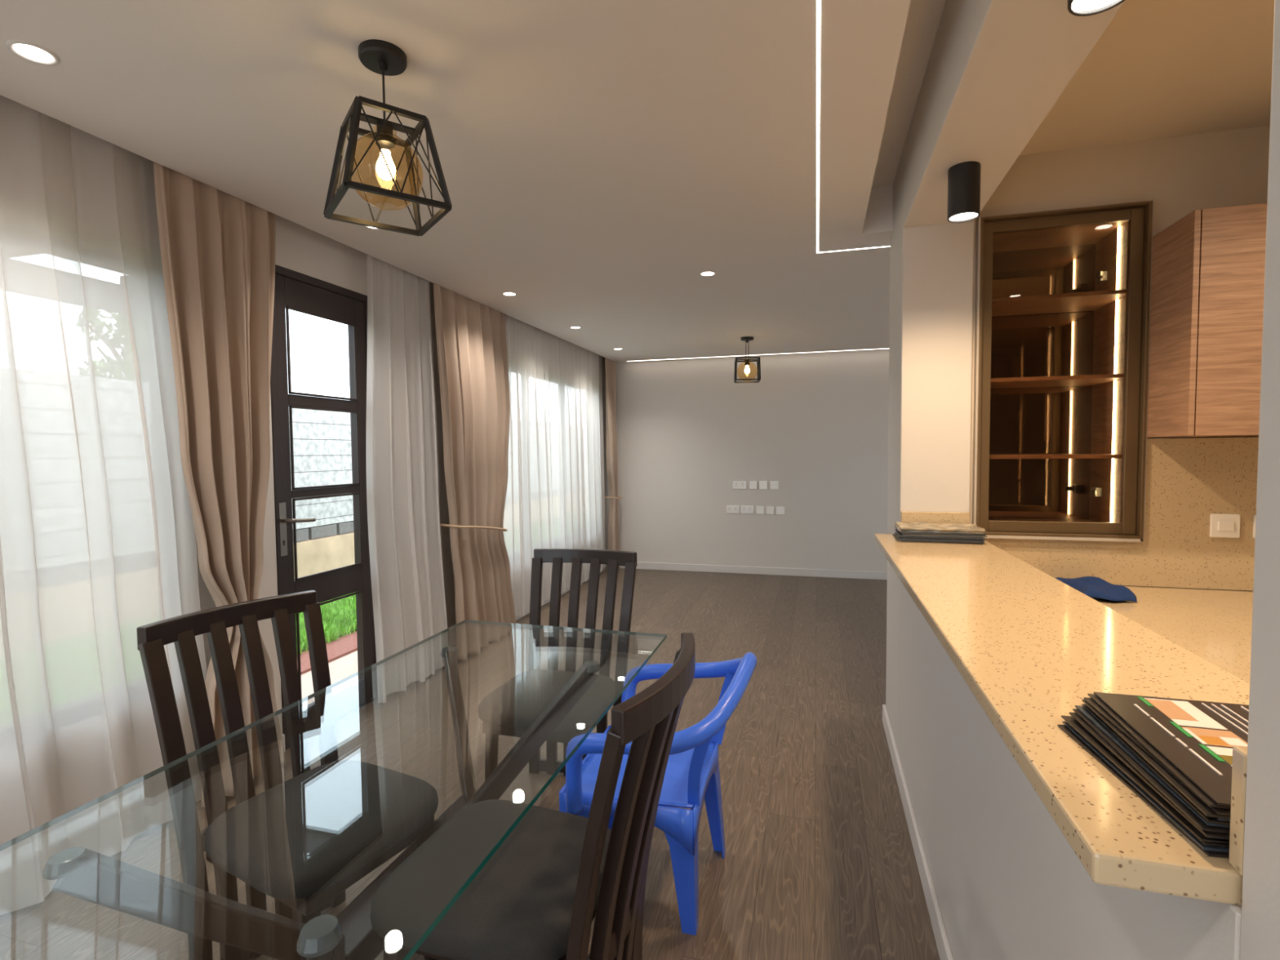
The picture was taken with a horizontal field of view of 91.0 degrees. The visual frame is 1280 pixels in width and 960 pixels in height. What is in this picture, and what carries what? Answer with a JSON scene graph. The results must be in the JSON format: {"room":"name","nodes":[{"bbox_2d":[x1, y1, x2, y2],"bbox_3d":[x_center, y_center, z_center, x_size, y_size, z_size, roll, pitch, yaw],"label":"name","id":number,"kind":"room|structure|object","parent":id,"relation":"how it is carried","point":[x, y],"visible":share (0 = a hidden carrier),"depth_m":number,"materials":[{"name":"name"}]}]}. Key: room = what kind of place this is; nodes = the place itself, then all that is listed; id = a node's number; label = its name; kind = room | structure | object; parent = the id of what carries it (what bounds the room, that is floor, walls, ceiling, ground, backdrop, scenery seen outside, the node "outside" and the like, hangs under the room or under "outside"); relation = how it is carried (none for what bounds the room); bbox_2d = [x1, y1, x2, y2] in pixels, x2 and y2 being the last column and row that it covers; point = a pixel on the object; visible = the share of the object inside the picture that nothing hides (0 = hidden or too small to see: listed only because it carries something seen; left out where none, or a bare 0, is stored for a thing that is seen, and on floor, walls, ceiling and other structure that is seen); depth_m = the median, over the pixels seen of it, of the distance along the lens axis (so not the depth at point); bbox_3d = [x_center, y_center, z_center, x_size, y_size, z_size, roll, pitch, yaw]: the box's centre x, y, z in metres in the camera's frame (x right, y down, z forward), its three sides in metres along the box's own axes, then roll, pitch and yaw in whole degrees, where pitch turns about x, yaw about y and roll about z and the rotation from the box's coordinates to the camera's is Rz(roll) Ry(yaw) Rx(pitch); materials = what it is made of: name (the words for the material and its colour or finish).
{"room":"dining room","nodes":[
{"label":"dining room","id":0,"kind":"room"},
{"bbox_2d":[195,214,608,737],"bbox_3d":[-1.777,0.001,2.917,0.100,3.000,10.250,0,3,16],"label":"wall","id":1,"kind":"structure","parent":0,"point":[303,250],"depth_m":3.23,"materials":[{"name":"grey paint"}]},
{"bbox_2d":[270,264,377,750],"bbox_3d":[-1.624,0.128,3.286,0.156,2.310,0.690,0,3,16],"label":"door","id":2,"kind":"structure","parent":1,"relation":"in","point":[295,291],"depth_m":3.25,"materials":[{"name":"black paint"}]},
{"bbox_2d":[134,564,608,837],"bbox_3d":[-1.712,1.258,2.960,0.012,0.085,9.850,0,3,16],"label":"baseboard","id":3,"kind":"structure","parent":1,"relation":"attached to","point":[517,617],"depth_m":5.33,"materials":[{"name":"white"}]},
{"bbox_2d":[0,568,940,959],"bbox_3d":[1.077,1.357,2.284,5.950,0.100,10.050,0,3,16],"label":"floor","id":4,"kind":"structure","parent":0,"point":[819,862],"depth_m":2.73,"materials":[{"name":"brown wood"}]},
{"bbox_2d":[136,590,438,959],"bbox_3d":[-0.928,0.862,1.726,0.667,0.977,0.492,1,3,29],"label":"dining chair","id":5,"kind":"object","parent":4,"relation":"on","point":[300,842],"visible":0.9,"depth_m":1.69,"materials":[{"name":"brown wood"}]},
{"bbox_2d":[204,760,438,899],"bbox_3d":[-0.842,0.894,1.680,0.470,0.073,0.470,1,3,29],"label":"seat cushion","id":6,"kind":"object","parent":5,"relation":"on","point":[300,837],"depth_m":1.58,"materials":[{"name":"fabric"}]},
{"bbox_2d":[0,619,666,959],"bbox_3d":[-0.540,0.986,1.567,0.830,0.765,1.790,0,3,16],"label":"dining table","id":7,"kind":"object","parent":4,"relation":"on","point":[81,873],"visible":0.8,"depth_m":1.23,"materials":[{"name":"clear glass"}]},
{"bbox_2d":[369,632,695,959],"bbox_3d":[-0.218,0.870,1.422,0.667,0.977,0.492,0,3,19],"label":"dining chair","id":8,"kind":"object","parent":4,"relation":"on","point":[539,896],"visible":0.99,"depth_m":1.29,"materials":[{"name":"brown wood"}]},
{"bbox_2d":[369,799,611,959],"bbox_3d":[-0.311,0.899,1.455,0.470,0.073,0.470,0,3,19],"label":"seat cushion","id":9,"kind":"object","parent":8,"relation":"on","point":[519,906],"depth_m":1.35,"materials":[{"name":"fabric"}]},
{"bbox_2d":[477,548,636,781],"bbox_3d":[-0.323,0.818,2.578,0.492,0.977,0.667,0,3,16],"label":"dining chair","id":10,"kind":"object","parent":4,"relation":"on","point":[510,709],"visible":0.73,"depth_m":2.73,"materials":[{"name":"brown wood"}]},
{"bbox_2d":[477,669,616,733],"bbox_3d":[-0.349,0.853,2.485,0.470,0.073,0.470,0,3,16],"label":"seat cushion","id":11,"kind":"object","parent":10,"relation":"on","point":[517,704],"depth_m":2.36,"materials":[{"name":"fabric"}]},
{"bbox_2d":[559,652,756,935],"bbox_3d":[0.074,0.942,1.991,0.563,0.775,0.638,0,3,16],"label":"plastic chair","id":12,"kind":"object","parent":4,"relation":"on","point":[692,773],"visible":0.7,"depth_m":1.83,"materials":[{"name":"blue plastic"}]},
{"bbox_3d":[2.046,0.984,0.234,2.568,0.818,4.425,0,3,16],"label":"base cabinet","id":13,"kind":"object","parent":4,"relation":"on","visible":0},
{"bbox_2d":[1091,586,1253,683],"bbox_3d":[2.042,0.554,0.204,2.573,0.040,4.445,0,3,16],"label":"countertop","id":14,"kind":"structure","parent":13,"relation":"on","point":[1215,626],"depth_m":2.04,"materials":[{"name":"stone"}]},
{"bbox_2d":[1055,576,1137,602],"bbox_3d":[1.729,0.406,2.409,0.213,0.048,0.332,0,3,16],"label":"cloth","id":15,"kind":"object","parent":14,"relation":"on","point":[1091,586],"visible":0.89,"depth_m":2.32,"materials":[{"name":"blue fabric"}]},
{"bbox_2d":[0,0,946,363],"bbox_3d":[0.979,-1.400,2.075,6.050,0.470,10.250,0,3,16],"label":"ceiling","id":16,"kind":"structure","parent":0,"point":[597,157],"depth_m":2.08,"materials":[{"name":"white paint"}]},
{"bbox_2d":[5,39,60,66],"bbox_3d":[-1.593,-1.121,1.652,0.104,0.008,0.104,0,3,16],"label":"recessed light","id":17,"kind":"object","parent":16,"relation":"in","point":[32,52],"visible":1,"depth_m":1.65,"materials":[{"name":"white"}]},
{"bbox_2d":[13,44,53,62],"bbox_3d":[-1.593,-1.121,1.652,0.076,0.001,0.076,0,3,16],"label":"diffuser","id":18,"kind":"object","parent":17,"relation":"attached to","point":[31,52],"depth_m":1.65,"materials":[{"name":"white plastic"}]},
{"bbox_2d":[0,94,207,915],"bbox_3d":[-2.273,0.103,0.738,0.115,2.565,3.780,0,3,16],"label":"sheer curtain","id":19,"kind":"object","parent":16,"relation":"hanging from","point":[98,544],"visible":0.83,"depth_m":2.12,"materials":[{"name":"white fabric"}]},
{"bbox_2d":[153,161,285,807],"bbox_3d":[-1.680,0.007,2.607,0.191,2.555,0.534,0,3,5],"label":"drape","id":20,"kind":"object","parent":16,"relation":"hanging from","point":[218,247],"visible":0.74,"depth_m":2.56,"materials":[{"name":"fabric"}]},
{"bbox_2d":[364,221,380,230],"bbox_3d":[-1.236,-1.183,2.921,0.104,0.008,0.104,0,3,16],"label":"recessed light","id":21,"kind":"object","parent":16,"relation":"in","point":[370,228],"visible":0.18,"depth_m":2.96,"materials":[{"name":"white"}]},
{"bbox_2d":[323,39,452,235],"bbox_3d":[-0.682,-0.924,1.681,0.268,0.416,0.268,-2,3,-36],"label":"pendant lamp","id":22,"kind":"object","parent":16,"relation":"hanging from","point":[381,57],"visible":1,"depth_m":1.66,"materials":[{"name":"black metal"}]},
{"bbox_2d":[375,119,395,148],"bbox_3d":[-0.682,-0.924,1.681,0.048,0.056,0.048,-2,3,-36],"label":"socket","id":23,"kind":"object","parent":22,"relation":"attached to","point":[385,140],"depth_m":1.67,"materials":[{"name":"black metal"}]},
{"bbox_2d":[365,253,448,703],"bbox_3d":[-1.377,-0.038,3.760,0.083,2.575,0.750,0,3,17],"label":"sheer curtain","id":24,"kind":"object","parent":16,"relation":"hanging from","point":[402,456],"visible":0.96,"depth_m":3.70,"materials":[{"name":"white fabric"}]},
{"bbox_2d":[433,283,515,660],"bbox_3d":[-1.147,-0.076,4.489,0.184,2.571,1.022,0,3,16],"label":"drape","id":25,"kind":"object","parent":16,"relation":"hanging from","point":[471,335],"visible":0.94,"depth_m":4.43,"materials":[{"name":"fabric"}]},
{"bbox_2d":[501,291,517,296],"bbox_3d":[-0.874,-1.245,4.210,0.104,0.008,0.104,0,3,16],"label":"recessed light","id":26,"kind":"object","parent":16,"relation":"in","point":[507,293],"visible":1,"depth_m":4.21,"materials":[{"name":"white plastic"}]},
{"bbox_2d":[503,293,515,295],"bbox_3d":[-0.874,-1.245,4.210,0.076,0.001,0.076,0,3,16],"label":"diffuser","id":27,"kind":"object","parent":26,"relation":"attached to","point":[507,294],"depth_m":4.22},
{"bbox_2d":[503,314,551,616],"bbox_3d":[-0.974,-0.127,5.321,0.079,2.547,1.040,0,3,16],"label":"sheer curtain","id":28,"kind":"object","parent":16,"relation":"hanging from","point":[526,516],"visible":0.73,"depth_m":5.34,"materials":[{"name":"white fabric"}]},
{"bbox_2d":[543,331,605,592],"bbox_3d":[-0.638,-0.186,6.540,0.096,2.547,1.650,0,3,16],"label":"sheer curtain","id":29,"kind":"object","parent":16,"relation":"hanging from","point":[573,373],"visible":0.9,"depth_m":6.42,"materials":[{"name":"white fabric"}]},
{"bbox_2d":[569,325,581,328],"bbox_3d":[-0.549,-1.301,5.364,0.104,0.008,0.104,0,3,16],"label":"recessed light","id":30,"kind":"object","parent":16,"relation":"in","point":[573,326],"visible":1,"depth_m":5.37,"materials":[{"name":"white"}]},
{"bbox_2d":[604,357,621,568],"bbox_3d":[-0.332,-0.224,7.382,0.158,2.555,0.395,1,3,26],"label":"drape","id":31,"kind":"object","parent":16,"relation":"hanging from","point":[610,366],"visible":0.84,"depth_m":7.37,"materials":[{"name":"fabric"}]},
{"bbox_2d":[613,347,622,350],"bbox_3d":[-0.228,-1.356,6.508,0.104,0.008,0.104,0,3,16],"label":"recessed light","id":32,"kind":"object","parent":16,"relation":"in","point":[615,348],"visible":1,"depth_m":6.51,"materials":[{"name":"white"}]},
{"bbox_2d":[698,271,716,276],"bbox_3d":[0.406,-1.236,3.767,0.104,0.008,0.104,0,3,16],"label":"recessed light","id":33,"kind":"object","parent":16,"relation":"in","point":[705,273],"visible":1,"depth_m":3.77,"materials":[{"name":"white"}]},
{"bbox_2d":[701,271,714,275],"bbox_3d":[0.406,-1.236,3.767,0.076,0.001,0.076,0,3,16],"label":"diffuser","id":34,"kind":"object","parent":33,"relation":"attached to","point":[707,273],"depth_m":3.77,"materials":[{"name":"white plastic"}]},
{"bbox_2d":[733,336,760,382],"bbox_3d":[1.012,-1.137,5.935,0.238,0.412,0.238,0,3,7],"label":"pendant lamp","id":35,"kind":"object","parent":16,"relation":"hanging from","point":[746,339],"visible":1,"depth_m":5.92,"materials":[{"name":"black metal"}]},
{"bbox_2d":[744,359,749,365],"bbox_3d":[1.012,-1.109,5.937,0.048,0.056,0.048,0,3,7],"label":"socket","id":36,"kind":"object","parent":35,"relation":"attached to","point":[747,361],"depth_m":5.92,"materials":[{"name":"black metal"}]},
{"bbox_2d":[627,348,882,361],"bbox_3d":[2.428,-1.391,6.697,5.360,0.005,0.012,0,3,16],"label":"ceiling light strip","id":37,"kind":"object","parent":16,"relation":"attached to","point":[877,348],"visible":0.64,"depth_m":6.99,"materials":[{"name":"white plastic"}]},
{"bbox_2d":[817,0,889,253],"bbox_3d":[1.702,-1.084,0.135,3.204,0.005,5.880,0,3,16],"label":"ceiling light strip","id":38,"kind":"object","parent":16,"relation":"attached to","point":[818,1],"visible":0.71,"depth_m":1.97,"materials":[{"name":"white plastic"}]},
{"bbox_2d":[607,349,888,572],"bbox_3d":[2.445,-0.270,6.943,5.850,2.900,0.200,0,3,16],"label":"wall","id":39,"kind":"structure","parent":0,"point":[814,424],"depth_m":7.16,"materials":[{"name":"grey paint"}]},
{"bbox_2d":[726,505,738,513],"bbox_3d":[1.069,0.339,7.246,0.145,0.090,0.017,0,3,16],"label":"socket plate","id":40,"kind":"object","parent":39,"relation":"attached to","point":[730,508],"visible":1,"depth_m":7.24,"materials":[{"name":"white plastic"}]},
{"bbox_2d":[733,480,746,488],"bbox_3d":[1.141,0.057,7.212,0.155,0.095,0.017,0,3,16],"label":"socket plate","id":41,"kind":"object","parent":39,"relation":"attached to","point":[736,484],"visible":1,"depth_m":7.21,"materials":[{"name":"white plastic"}]},
{"bbox_2d":[740,505,753,513],"bbox_3d":[1.227,0.339,7.202,0.145,0.090,0.017,0,3,16],"label":"socket plate","id":42,"kind":"object","parent":39,"relation":"attached to","point":[744,508],"visible":1,"depth_m":7.20,"materials":[{"name":"white plastic"}]},
{"bbox_2d":[749,480,756,488],"bbox_3d":[1.291,0.058,7.173,0.085,0.095,0.012,0,3,16],"label":"socket plate","id":43,"kind":"object","parent":39,"relation":"attached to","point":[753,484],"visible":1,"depth_m":7.17,"materials":[{"name":"white plastic"}]},
{"bbox_2d":[619,561,887,579],"bbox_3d":[2.331,1.041,6.926,5.650,0.085,0.015,0,3,16],"label":"baseboard","id":44,"kind":"structure","parent":39,"relation":"attached to","point":[640,565],"depth_m":7.17,"materials":[{"name":"white"}]},
{"bbox_2d":[755,506,764,514],"bbox_3d":[1.368,0.345,7.165,0.088,0.090,0.012,0,3,16],"label":"socket plate","id":45,"kind":"object","parent":39,"relation":"attached to","point":[759,509],"visible":1,"depth_m":7.16,"materials":[{"name":"white plastic"}]},
{"bbox_2d":[759,480,767,488],"bbox_3d":[1.399,0.058,7.143,0.090,0.095,0.012,0,3,16],"label":"socket plate","id":46,"kind":"object","parent":39,"relation":"attached to","point":[762,484],"visible":1,"depth_m":7.14,"materials":[{"name":"white plastic"}]},
{"bbox_2d":[766,506,773,514],"bbox_3d":[1.476,0.345,7.135,0.085,0.090,0.012,0,3,16],"label":"socket plate","id":47,"kind":"object","parent":39,"relation":"attached to","point":[770,509],"visible":1,"depth_m":7.13,"materials":[{"name":"white plastic"}]},
{"bbox_2d":[769,480,778,489],"bbox_3d":[1.517,0.059,7.109,0.095,0.095,0.012,0,3,16],"label":"socket plate","id":48,"kind":"object","parent":39,"relation":"attached to","point":[774,485],"visible":1,"depth_m":7.10,"materials":[{"name":"white plastic"}]},
{"bbox_2d":[776,506,784,514],"bbox_3d":[1.586,0.346,7.104,0.095,0.090,0.012,0,3,16],"label":"socket plate","id":49,"kind":"object","parent":39,"relation":"attached to","point":[780,510],"visible":1,"depth_m":7.10,"materials":[{"name":"white plastic"}]},
{"bbox_2d":[885,0,1279,959],"bbox_3d":[0.582,0.003,0.268,0.275,2.800,6.030,0,3,16],"label":"wall","id":50,"kind":"structure","parent":0,"point":[1008,883],"depth_m":1.55,"materials":[{"name":"grey paint"}]},
{"bbox_2d":[882,704,953,959],"bbox_3d":[0.588,1.356,0.340,0.290,0.090,6.045,0,3,16],"label":"baseboard","id":51,"kind":"structure","parent":50,"relation":"attached to","point":[942,942],"depth_m":2.10,"materials":[{"name":"white"}]},
{"bbox_2d":[946,160,981,222],"bbox_3d":[1.088,-0.965,2.112,0.098,0.165,0.098,0,3,16],"label":"spotlight","id":52,"kind":"object","parent":50,"relation":"attached to","point":[963,178],"visible":1,"depth_m":2.07,"materials":[{"name":"black metal"}]},
{"bbox_2d":[874,511,1249,905],"bbox_3d":[0.919,0.249,1.610,0.410,0.138,2.286,0,3,16],"label":"countertop","id":53,"kind":"structure","parent":50,"relation":"on","point":[1029,646],"depth_m":1.00,"materials":[{"name":"stone"}]},
{"bbox_2d":[893,533,983,543],"bbox_3d":[1.205,0.239,2.560,0.300,0.006,0.210,0,3,15],"label":"brochure","id":54,"kind":"object","parent":53,"relation":"on","point":[894,535],"visible":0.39,"depth_m":2.46,"materials":[{"name":"grey paper"}]},
{"bbox_2d":[894,532,984,542],"bbox_3d":[1.206,0.232,2.553,0.300,0.007,0.210,0,3,16],"label":"brochure","id":55,"kind":"object","parent":54,"relation":"on","point":[900,538],"visible":0.36,"depth_m":2.46,"materials":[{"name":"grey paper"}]},
{"bbox_2d":[901,536,986,540],"bbox_3d":[1.219,0.226,2.557,0.300,0.006,0.210,0,3,17],"label":"brochure","id":56,"kind":"object","parent":55,"relation":"on","point":[984,539],"visible":0.26,"depth_m":2.46,"materials":[{"name":"grey paper"}]},
{"bbox_2d":[894,528,983,538],"bbox_3d":[1.205,0.218,2.552,0.300,0.007,0.210,0,3,17],"label":"brochure","id":57,"kind":"object","parent":56,"relation":"on","point":[898,532],"visible":0.38,"depth_m":2.46,"materials":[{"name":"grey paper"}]},
{"bbox_2d":[900,532,986,537],"bbox_3d":[1.214,0.212,2.551,0.300,0.006,0.210,0,3,15],"label":"brochure","id":58,"kind":"object","parent":57,"relation":"on","point":[933,535],"visible":0.26,"depth_m":2.45,"materials":[{"name":"grey paper"}]},
{"bbox_2d":[894,526,986,535],"bbox_3d":[1.209,0.205,2.552,0.300,0.007,0.210,0,3,15],"label":"brochure","id":59,"kind":"object","parent":58,"relation":"on","point":[902,532],"visible":0.34,"depth_m":2.46,"materials":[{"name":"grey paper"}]},
{"bbox_2d":[893,524,982,533],"bbox_3d":[1.205,0.194,2.558,0.300,0.014,0.210,0,3,17],"label":"brochure","id":60,"kind":"object","parent":59,"relation":"on","point":[895,525],"visible":0.42,"depth_m":2.46,"materials":[{"name":"paper"}]},
{"bbox_2d":[895,521,985,531],"bbox_3d":[1.208,0.186,2.551,0.300,0.017,0.210,0,3,17],"label":"brochure","id":61,"kind":"object","parent":60,"relation":"on","point":[912,525],"visible":0.99,"depth_m":2.53,"materials":[{"name":"beige paper"}]},
{"bbox_2d":[1057,724,1229,857],"bbox_3d":[0.635,0.332,0.685,0.205,0.002,0.272,0,3,9],"label":"brochure","id":62,"kind":"object","parent":53,"relation":"on","point":[1210,853],"visible":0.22,"depth_m":0.69,"materials":[{"name":"black paper"}]},
{"bbox_2d":[1062,720,1229,852],"bbox_3d":[0.638,0.329,0.685,0.205,0.002,0.272,0,3,11],"label":"brochure","id":63,"kind":"object","parent":62,"relation":"on","point":[1206,847],"visible":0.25,"depth_m":0.65,"materials":[{"name":"black paper"}]},
{"bbox_2d":[1158,803,1229,847],"bbox_3d":[0.641,0.325,0.685,0.205,0.002,0.272,0,3,12],"label":"brochure","id":64,"kind":"object","parent":63,"relation":"on","point":[1203,842],"visible":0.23,"depth_m":0.57,"materials":[{"name":"black paper"}]},
{"bbox_2d":[1061,715,1229,844],"bbox_3d":[0.637,0.322,0.686,0.205,0.002,0.272,0,3,11],"label":"brochure","id":65,"kind":"object","parent":64,"relation":"on","point":[1070,720],"visible":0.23,"depth_m":0.68,"materials":[{"name":"black paper"}]},
{"bbox_3d":[0.650,0.318,0.684,0.205,0.002,0.272,0,3,11],"label":"brochure","id":66,"kind":"object","parent":65,"relation":"on","visible":0},
{"bbox_2d":[1069,711,1229,839],"bbox_3d":[0.640,0.315,0.679,0.205,0.002,0.272,0,3,12],"label":"brochure","id":67,"kind":"object","parent":66,"relation":"on","point":[1207,833],"visible":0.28,"depth_m":0.67,"materials":[{"name":"black paper"}]},
{"bbox_2d":[1072,708,1230,833],"bbox_3d":[0.643,0.312,0.680,0.205,0.002,0.272,0,3,14],"label":"brochure","id":68,"kind":"object","parent":67,"relation":"on","point":[1188,813],"visible":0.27,"depth_m":0.65,"materials":[{"name":"black paper"}]},
{"bbox_2d":[1075,705,1230,827],"bbox_3d":[0.649,0.308,0.683,0.205,0.002,0.272,0,3,13],"label":"brochure","id":69,"kind":"object","parent":68,"relation":"on","point":[1081,708],"visible":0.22,"depth_m":0.70,"materials":[{"name":"black paper"}]},
{"bbox_2d":[1082,703,1230,825],"bbox_3d":[0.651,0.305,0.677,0.205,0.002,0.272,0,3,15],"label":"brochure","id":70,"kind":"object","parent":69,"relation":"on","point":[1210,820],"visible":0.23,"depth_m":0.66,"materials":[{"name":"black paper"}]},
{"bbox_2d":[1215,817,1230,821],"bbox_3d":[0.656,0.301,0.677,0.205,0.002,0.272,0,3,14],"label":"brochure","id":71,"kind":"object","parent":70,"relation":"on","point":[1218,819],"visible":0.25,"depth_m":0.57,"materials":[{"name":"black paper"}]},
{"bbox_2d":[1081,699,1230,818],"bbox_3d":[0.649,0.298,0.675,0.205,0.002,0.272,0,3,15],"label":"brochure","id":72,"kind":"object","parent":71,"relation":"on","point":[1206,810],"visible":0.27,"depth_m":0.64,"materials":[{"name":"black paper"}]},
{"bbox_2d":[1084,697,1230,816],"bbox_3d":[0.653,0.295,0.674,0.205,0.002,0.272,0,3,14],"label":"brochure","id":73,"kind":"object","parent":72,"relation":"on","point":[1221,811],"visible":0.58,"depth_m":0.70,"materials":[{"name":"black paper"}]},
{"bbox_2d":[1087,693,1231,808],"bbox_3d":[0.656,0.291,0.676,0.205,0.002,0.272,0,3,16],"label":"brochure","id":74,"kind":"object","parent":73,"relation":"on","point":[1174,770],"visible":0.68,"depth_m":0.67,"materials":[{"name":"black paper"}]},
{"bbox_2d":[1093,692,1248,806],"bbox_3d":[0.660,0.287,0.673,0.205,0.004,0.272,0,3,16],"label":"brochure","id":75,"kind":"object","parent":74,"relation":"on","point":[1198,738],"visible":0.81,"depth_m":0.71,"materials":[{"name":"black paper"}]},
{"bbox_2d":[1133,696,1248,775],"bbox_3d":[0.674,0.286,0.680,0.166,0.002,0.238,0,3,16],"label":"print","id":76,"kind":"object","parent":75,"relation":"on","point":[1206,733],"depth_m":0.72,"materials":[{"name":"multicoloured paper"}]},
{"bbox_2d":[971,199,1154,542],"bbox_3d":[1.761,-0.432,2.760,0.612,1.334,0.460,0,3,16],"label":"upper cabinet","id":77,"kind":"object","parent":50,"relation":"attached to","point":[1063,306],"visible":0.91,"depth_m":2.79,"materials":[{"name":"brown wood"}]},
{"bbox_2d":[988,244,1095,519],"bbox_3d":[1.822,-0.448,2.977,0.549,1.264,0.008,0,3,16],"label":"mirror","id":78,"kind":"object","parent":77,"relation":"attached to","point":[1059,420],"depth_m":2.95,"materials":[{"name":"brown mirror"}]},
{"bbox_2d":[989,453,1121,458],"bbox_3d":[1.775,-0.105,2.813,0.545,0.016,0.340,0,3,16],"label":"shelf","id":79,"kind":"object","parent":77,"relation":"attached to","point":[991,455],"depth_m":2.66,"materials":[{"name":"brown wood"}]},
{"bbox_2d":[990,373,1124,388],"bbox_3d":[1.772,-0.435,2.798,0.545,0.016,0.340,0,3,16],"label":"shelf","id":80,"kind":"object","parent":77,"relation":"attached to","point":[1083,381],"depth_m":2.71,"materials":[{"name":"brown wood"}]},
{"bbox_2d":[991,288,1126,316],"bbox_3d":[1.769,-0.775,2.782,0.545,0.016,0.340,0,3,16],"label":"shelf","id":81,"kind":"object","parent":77,"relation":"attached to","point":[1088,303],"depth_m":2.73,"materials":[{"name":"brown wood"}]},
{"bbox_2d":[1067,0,1125,16],"bbox_3d":[0.796,-0.915,1.081,0.098,0.165,0.098,0,3,16],"label":"spotlight","id":82,"kind":"object","parent":50,"relation":"attached to","point":[1075,7],"visible":1,"depth_m":1.11,"materials":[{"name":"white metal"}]},
{"bbox_2d":[969,125,1270,591],"bbox_3d":[2.707,-0.121,2.561,2.575,2.800,0.460,0,3,16],"label":"wall","id":83,"kind":"structure","parent":0,"point":[1184,175],"depth_m":2.47,"materials":[{"name":"beige paint"}]},
{"bbox_2d":[984,437,1258,591],"bbox_3d":[2.644,0.133,2.339,2.573,0.590,0.022,0,3,16],"label":"backsplash","id":84,"kind":"structure","parent":83,"relation":"attached to","point":[1188,480],"depth_m":2.47,"materials":[{"name":"stone"}]},
{"bbox_2d":[1209,513,1240,537],"bbox_3d":[2.260,0.177,2.428,0.094,0.092,0.018,0,3,16],"label":"switch plate","id":85,"kind":"object","parent":84,"relation":"attached to","point":[1221,526],"visible":1,"depth_m":2.42,"materials":[{"name":"white plastic"}]},
{"bbox_2d":[1252,514,1256,537],"bbox_3d":[2.390,0.178,2.392,0.090,0.090,0.017,0,3,16],"label":"socket plate","id":86,"kind":"object","parent":84,"relation":"attached to","point":[1255,515],"visible":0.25,"depth_m":2.40,"materials":[{"name":"white plastic"}]},
{"bbox_2d":[1146,203,1266,437],"bbox_3d":[2.527,-0.548,2.181,1.178,0.778,0.323,0,3,16],"label":"upper cabinet","id":87,"kind":"object","parent":83,"relation":"attached to","point":[1208,266],"visible":0.85,"depth_m":2.17,"materials":[{"name":"brown wood"}]},
{"bbox_2d":[1018,0,1275,155],"bbox_3d":[1.880,-1.289,-0.399,2.575,0.180,5.570,0,3,16],"label":"ceiling","id":88,"kind":"structure","parent":0,"point":[1160,68],"depth_m":2.05,"materials":[{"name":"beige paint"}]},
{"label":"outside","id":89,"kind":"structure","parent":0,"visible":0},
{"bbox_2d":[301,650,358,706],"bbox_3d":[-3.447,1.395,6.236,50.000,0.140,50.000,0,3,16],"label":"floor","id":90,"kind":"structure","parent":89,"point":[340,668],"depth_m":4.50,"materials":[{"name":"tile"}]},
{"bbox_2d":[288,408,355,577],"bbox_3d":[-4.256,0.162,7.517,0.340,2.300,36.140,0,3,16],"label":"wall","id":91,"kind":"structure","parent":90,"relation":"on","point":[322,450],"depth_m":7.92,"materials":[{"name":"stone"}]},
{"bbox_2d":[295,565,356,653],"bbox_3d":[-3.374,1.263,6.209,2.227,0.125,22.002,0,3,16],"label":"lawn","id":92,"kind":"structure","parent":90,"relation":"on","point":[339,617],"depth_m":5.68,"materials":[{"name":"green plant"}]},
{"bbox_2d":[297,631,357,674],"bbox_3d":[-2.221,1.320,5.888,0.350,0.020,22.000,0,3,16],"label":"path","id":93,"kind":"structure","parent":90,"relation":"on","point":[345,645],"depth_m":5.00,"materials":[{"name":"pink concrete"}]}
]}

